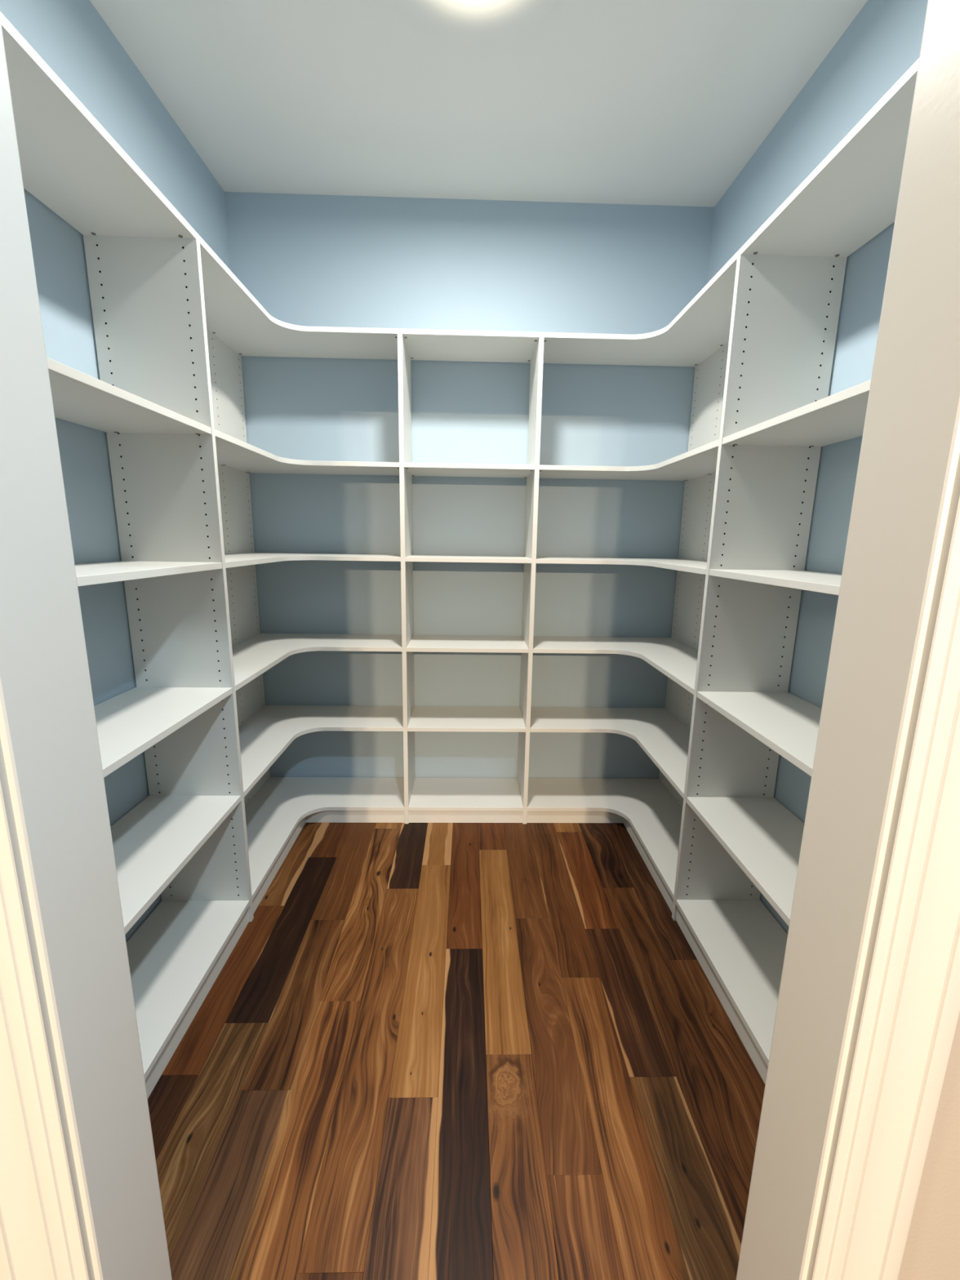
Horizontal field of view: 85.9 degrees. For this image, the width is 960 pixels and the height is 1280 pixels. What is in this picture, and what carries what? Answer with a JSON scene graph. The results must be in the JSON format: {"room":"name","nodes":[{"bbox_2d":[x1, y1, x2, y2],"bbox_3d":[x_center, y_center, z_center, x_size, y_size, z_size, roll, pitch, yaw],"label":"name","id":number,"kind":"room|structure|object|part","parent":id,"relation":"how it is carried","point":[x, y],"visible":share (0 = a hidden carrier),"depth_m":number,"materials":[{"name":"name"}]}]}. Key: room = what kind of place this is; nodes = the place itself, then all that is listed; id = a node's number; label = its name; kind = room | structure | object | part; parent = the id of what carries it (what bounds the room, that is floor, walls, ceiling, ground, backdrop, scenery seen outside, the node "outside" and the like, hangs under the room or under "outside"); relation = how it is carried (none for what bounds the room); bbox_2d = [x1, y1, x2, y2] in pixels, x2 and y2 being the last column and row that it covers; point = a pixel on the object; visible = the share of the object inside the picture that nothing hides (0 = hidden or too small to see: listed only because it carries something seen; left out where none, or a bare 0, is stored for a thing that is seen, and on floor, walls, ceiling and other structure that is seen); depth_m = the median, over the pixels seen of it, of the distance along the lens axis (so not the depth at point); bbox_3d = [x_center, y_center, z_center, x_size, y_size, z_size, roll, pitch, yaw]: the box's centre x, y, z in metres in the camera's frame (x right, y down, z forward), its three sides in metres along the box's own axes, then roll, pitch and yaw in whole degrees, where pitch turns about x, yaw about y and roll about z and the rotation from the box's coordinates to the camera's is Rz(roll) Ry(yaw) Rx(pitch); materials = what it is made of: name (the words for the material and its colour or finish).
{"room":"food storage area","nodes":[
{"label":"food storage area","id":0,"kind":"room"},
{"bbox_2d":[0,0,230,942],"bbox_3d":[-1.134,-0.364,1.502,0.100,2.876,2.143,1,11,-1],"label":"wall","id":1,"kind":"structure","parent":0,"point":[71,37],"depth_m":1.45,"materials":[{"name":"blue paint"}]},
{"bbox_2d":[147,822,764,1279],"bbox_3d":[-0.042,1.139,1.213,3.500,0.050,3.140,1,11,-1],"label":"floor","id":2,"kind":"structure","parent":0,"point":[425,1051],"depth_m":1.29,"materials":[{"name":"brown wood"}]},
{"bbox_2d":[0,11,253,1097],"bbox_3d":[-0.922,0.041,1.077,0.300,2.131,1.090,1,11,-1],"label":"shelving unit","id":3,"kind":"object","parent":2,"relation":"on","point":[185,843],"visible":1,"depth_m":1.46,"materials":[{"name":"white wood"}]},
{"bbox_3d":[-0.907,-0.995,0.872,0.299,0.019,1.090,1,11,-1],"label":"shelf","id":4,"kind":"part","parent":3,"relation":"part of","materials":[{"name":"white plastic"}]},
{"bbox_3d":[-0.914,-0.503,0.969,0.299,0.019,1.052,1,11,-1],"label":"shelf","id":5,"kind":"part","parent":3,"relation":"part of","materials":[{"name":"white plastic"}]},
{"bbox_3d":[-0.920,-0.125,1.044,0.299,0.019,1.052,1,11,-1],"label":"shelf","id":6,"kind":"part","parent":3,"relation":"part of","materials":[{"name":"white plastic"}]},
{"bbox_3d":[-0.926,0.261,1.120,0.299,0.019,1.052,1,11,-1],"label":"shelf","id":7,"kind":"part","parent":3,"relation":"part of","materials":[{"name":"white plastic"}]},
{"bbox_3d":[-0.934,-0.054,1.604,0.300,2.112,0.019,1,11,-1],"label":"panel","id":8,"kind":"part","parent":3,"relation":"part of","materials":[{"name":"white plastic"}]},
{"bbox_3d":[-0.931,0.626,1.192,0.299,0.019,1.052,1,11,-1],"label":"shelf","id":9,"kind":"part","parent":3,"relation":"part of","materials":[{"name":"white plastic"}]},
{"bbox_3d":[-0.937,1.012,1.268,0.299,0.019,1.052,1,11,-1],"label":"shelf","id":10,"kind":"part","parent":3,"relation":"part of","materials":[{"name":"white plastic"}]},
{"bbox_2d":[198,235,404,914],"bbox_3d":[-0.716,-0.152,2.068,0.757,2.131,0.920,1,11,-1],"label":"shelving unit","id":11,"kind":"object","parent":2,"relation":"on","point":[277,809],"visible":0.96,"depth_m":2.25,"materials":[{"name":"white wood"}]},
{"bbox_3d":[-1.091,-0.206,2.362,0.019,2.112,0.307,1,11,-1],"label":"panel","id":12,"kind":"part","parent":11,"relation":"part of","materials":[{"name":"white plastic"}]},
{"bbox_3d":[-0.700,-1.188,1.864,0.757,0.019,0.920,1,11,-1],"label":"shelf","id":13,"kind":"part","parent":11,"relation":"part of","materials":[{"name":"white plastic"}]},
{"bbox_3d":[-0.707,-0.696,1.961,0.757,0.019,0.920,1,11,-1],"label":"shelf","id":14,"kind":"part","parent":11,"relation":"part of","materials":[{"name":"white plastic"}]},
{"bbox_3d":[-0.713,-0.318,2.035,0.757,0.019,0.920,1,11,-1],"label":"shelf","id":15,"kind":"part","parent":11,"relation":"part of","materials":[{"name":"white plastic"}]},
{"bbox_3d":[-0.719,0.069,2.112,0.757,0.019,0.920,1,11,-1],"label":"shelf","id":16,"kind":"part","parent":11,"relation":"part of","materials":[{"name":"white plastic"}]},
{"bbox_3d":[-0.724,0.433,2.184,0.757,0.019,0.920,1,11,-1],"label":"shelf","id":17,"kind":"part","parent":11,"relation":"part of","materials":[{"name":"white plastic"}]},
{"bbox_3d":[-0.730,0.820,2.260,0.757,0.019,0.920,1,11,-1],"label":"shelf","id":18,"kind":"part","parent":11,"relation":"part of","materials":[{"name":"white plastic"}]},
{"bbox_2d":[397,328,544,823],"bbox_3d":[-0.055,-0.204,2.385,0.578,2.131,0.307,1,11,-1],"label":"shelving unit","id":19,"kind":"object","parent":2,"relation":"on","point":[426,800],"visible":1,"depth_m":2.34,"materials":[{"name":"white wood"}]},
{"bbox_3d":[-0.334,-0.198,2.380,0.019,2.112,0.307,1,11,-1],"label":"panel","id":20,"kind":"part","parent":19,"relation":"part of","materials":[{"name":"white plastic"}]},
{"bbox_3d":[-0.070,0.767,2.578,0.540,0.019,0.306,1,11,-1],"label":"shelf","id":21,"kind":"part","parent":19,"relation":"part of","materials":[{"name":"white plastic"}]},
{"bbox_3d":[-0.064,0.381,2.501,0.540,0.019,0.306,1,11,-1],"label":"shelf","id":22,"kind":"part","parent":19,"relation":"part of","materials":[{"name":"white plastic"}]},
{"bbox_3d":[-0.058,0.016,2.429,0.540,0.019,0.306,1,11,-1],"label":"shelf","id":23,"kind":"part","parent":19,"relation":"part of","materials":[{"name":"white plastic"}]},
{"bbox_3d":[-0.052,-0.370,2.353,0.540,0.019,0.306,1,11,-1],"label":"shelf","id":24,"kind":"part","parent":19,"relation":"part of","materials":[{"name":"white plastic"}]},
{"bbox_3d":[-0.046,-0.748,2.279,0.540,0.019,0.306,1,11,-1],"label":"shelf","id":25,"kind":"part","parent":19,"relation":"part of","materials":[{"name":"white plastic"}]},
{"bbox_3d":[-0.039,-1.240,2.182,0.578,0.019,0.306,1,11,-1],"label":"shelf","id":26,"kind":"part","parent":19,"relation":"part of","materials":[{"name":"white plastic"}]},
{"bbox_3d":[0.225,-0.192,2.394,0.019,2.112,0.307,1,11,-1],"label":"panel","id":27,"kind":"part","parent":19,"relation":"part of","materials":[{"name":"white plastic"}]},
{"bbox_2d":[526,250,738,911],"bbox_3d":[0.619,-0.138,2.101,0.757,2.131,0.920,1,11,-1],"label":"shelving unit","id":28,"kind":"object","parent":2,"relation":"on","point":[650,810],"visible":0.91,"depth_m":2.29,"materials":[{"name":"white wood"}]},
{"bbox_3d":[0.605,0.834,2.293,0.757,0.019,0.920,1,11,-1],"label":"shelf","id":29,"kind":"part","parent":28,"relation":"part of","materials":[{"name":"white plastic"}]},
{"bbox_3d":[0.610,0.447,2.216,0.757,0.019,0.920,1,11,-1],"label":"shelf","id":30,"kind":"part","parent":28,"relation":"part of","materials":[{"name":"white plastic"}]},
{"bbox_3d":[0.616,0.083,2.144,0.757,0.019,0.920,1,11,-1],"label":"shelf","id":31,"kind":"part","parent":28,"relation":"part of","materials":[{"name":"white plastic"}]},
{"bbox_3d":[0.622,-0.304,2.068,0.757,0.019,0.920,1,11,-1],"label":"shelf","id":32,"kind":"part","parent":28,"relation":"part of","materials":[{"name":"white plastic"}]},
{"bbox_3d":[0.628,-0.682,1.994,0.757,0.019,0.920,1,11,-1],"label":"shelf","id":33,"kind":"part","parent":28,"relation":"part of","materials":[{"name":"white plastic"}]},
{"bbox_3d":[0.635,-1.174,1.897,0.757,0.019,0.920,1,11,-1],"label":"shelf","id":34,"kind":"part","parent":28,"relation":"part of","materials":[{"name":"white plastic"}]},
{"bbox_3d":[0.981,-0.184,2.413,0.019,2.112,0.307,1,11,-1],"label":"panel","id":35,"kind":"part","parent":28,"relation":"part of","materials":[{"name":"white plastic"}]},
{"bbox_2d":[671,57,919,1084],"bbox_3d":[0.869,0.060,1.120,0.301,2.131,1.090,1,11,-1],"label":"shelving unit","id":36,"kind":"object","parent":2,"relation":"on","point":[738,843],"visible":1,"depth_m":1.51,"materials":[{"name":"white wood"}]},
{"bbox_3d":[0.855,1.031,1.312,0.299,0.019,1.052,1,11,-1],"label":"shelf","id":37,"kind":"part","parent":36,"relation":"part of","materials":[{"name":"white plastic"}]},
{"bbox_3d":[0.861,0.645,1.236,0.299,0.019,1.052,1,11,-1],"label":"shelf","id":38,"kind":"part","parent":36,"relation":"part of","materials":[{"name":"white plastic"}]},
{"bbox_3d":[0.857,-0.035,1.648,0.300,2.112,0.019,1,11,-1],"label":"panel","id":39,"kind":"part","parent":36,"relation":"part of","materials":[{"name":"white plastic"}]},
{"bbox_3d":[0.867,0.280,1.164,0.299,0.019,1.052,1,11,-1],"label":"shelf","id":40,"kind":"part","parent":36,"relation":"part of","materials":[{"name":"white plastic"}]},
{"bbox_3d":[0.873,-0.107,1.088,0.299,0.019,1.052,1,11,-1],"label":"shelf","id":41,"kind":"part","parent":36,"relation":"part of","materials":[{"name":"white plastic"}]},
{"bbox_3d":[0.878,-0.484,1.013,0.299,0.019,1.052,1,11,-1],"label":"shelf","id":42,"kind":"part","parent":36,"relation":"part of","materials":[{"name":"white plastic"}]},
{"bbox_3d":[0.886,-0.976,0.916,0.299,0.019,1.090,1,11,-1],"label":"shelf","id":43,"kind":"part","parent":36,"relation":"part of","materials":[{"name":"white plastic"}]},
{"bbox_2d":[224,191,714,778],"bbox_3d":[-0.055,-0.551,2.530,2.104,2.876,0.100,1,11,-1],"label":"wall","id":44,"kind":"structure","parent":0,"point":[308,260],"depth_m":2.42,"materials":[{"name":"blue paint"}]},
{"bbox_2d":[89,0,867,207],"bbox_3d":[-0.010,-1.746,1.212,2.304,0.100,2.225,1,11,-1],"label":"ceiling","id":45,"kind":"structure","parent":0,"point":[634,102],"depth_m":1.68,"materials":[{"name":"white paint"}]},
{"bbox_2d":[394,0,558,41],"bbox_3d":[-0.013,-1.673,1.246,0.540,0.054,0.540,1,11,-1],"label":"ceiling light","id":46,"kind":"object","parent":45,"relation":"attached to","point":[475,20],"visible":1,"depth_m":1.43,"materials":[{"name":"white glass"}]},
{"bbox_2d":[707,0,928,933],"bbox_3d":[1.069,-0.341,1.556,0.100,2.876,2.143,1,11,-1],"label":"wall","id":47,"kind":"structure","parent":0,"point":[883,41],"depth_m":1.51,"materials":[{"name":"blue paint"}]},
{"bbox_2d":[897,1011,959,1279],"bbox_3d":[-0.010,-0.110,0.453,3.500,2.816,0.103,1,11,-1],"label":"wall","id":48,"kind":"structure","parent":0,"point":[931,1251],"depth_m":0.55,"materials":[{"name":"beige paint"}]},
{"bbox_2d":[0,0,959,1279],"bbox_3d":[-0.017,0.182,0.502,0.947,2.104,0.119,1,11,-1],"label":"door frame","id":49,"kind":"structure","parent":48,"relation":"in","point":[868,1010],"depth_m":0.48,"materials":[{"name":"white paint"}]},
{"bbox_3d":[-0.445,0.188,0.441,0.088,2.104,0.016,1,11,-1],"label":"casing","id":50,"kind":"part","parent":49,"relation":"part of","materials":[{"name":"beige paint"}]},
{"bbox_3d":[0.413,0.197,0.462,0.088,2.104,0.016,1,11,-1],"label":"casing","id":51,"kind":"part","parent":49,"relation":"part of","materials":[{"name":"beige paint"}]}
]}

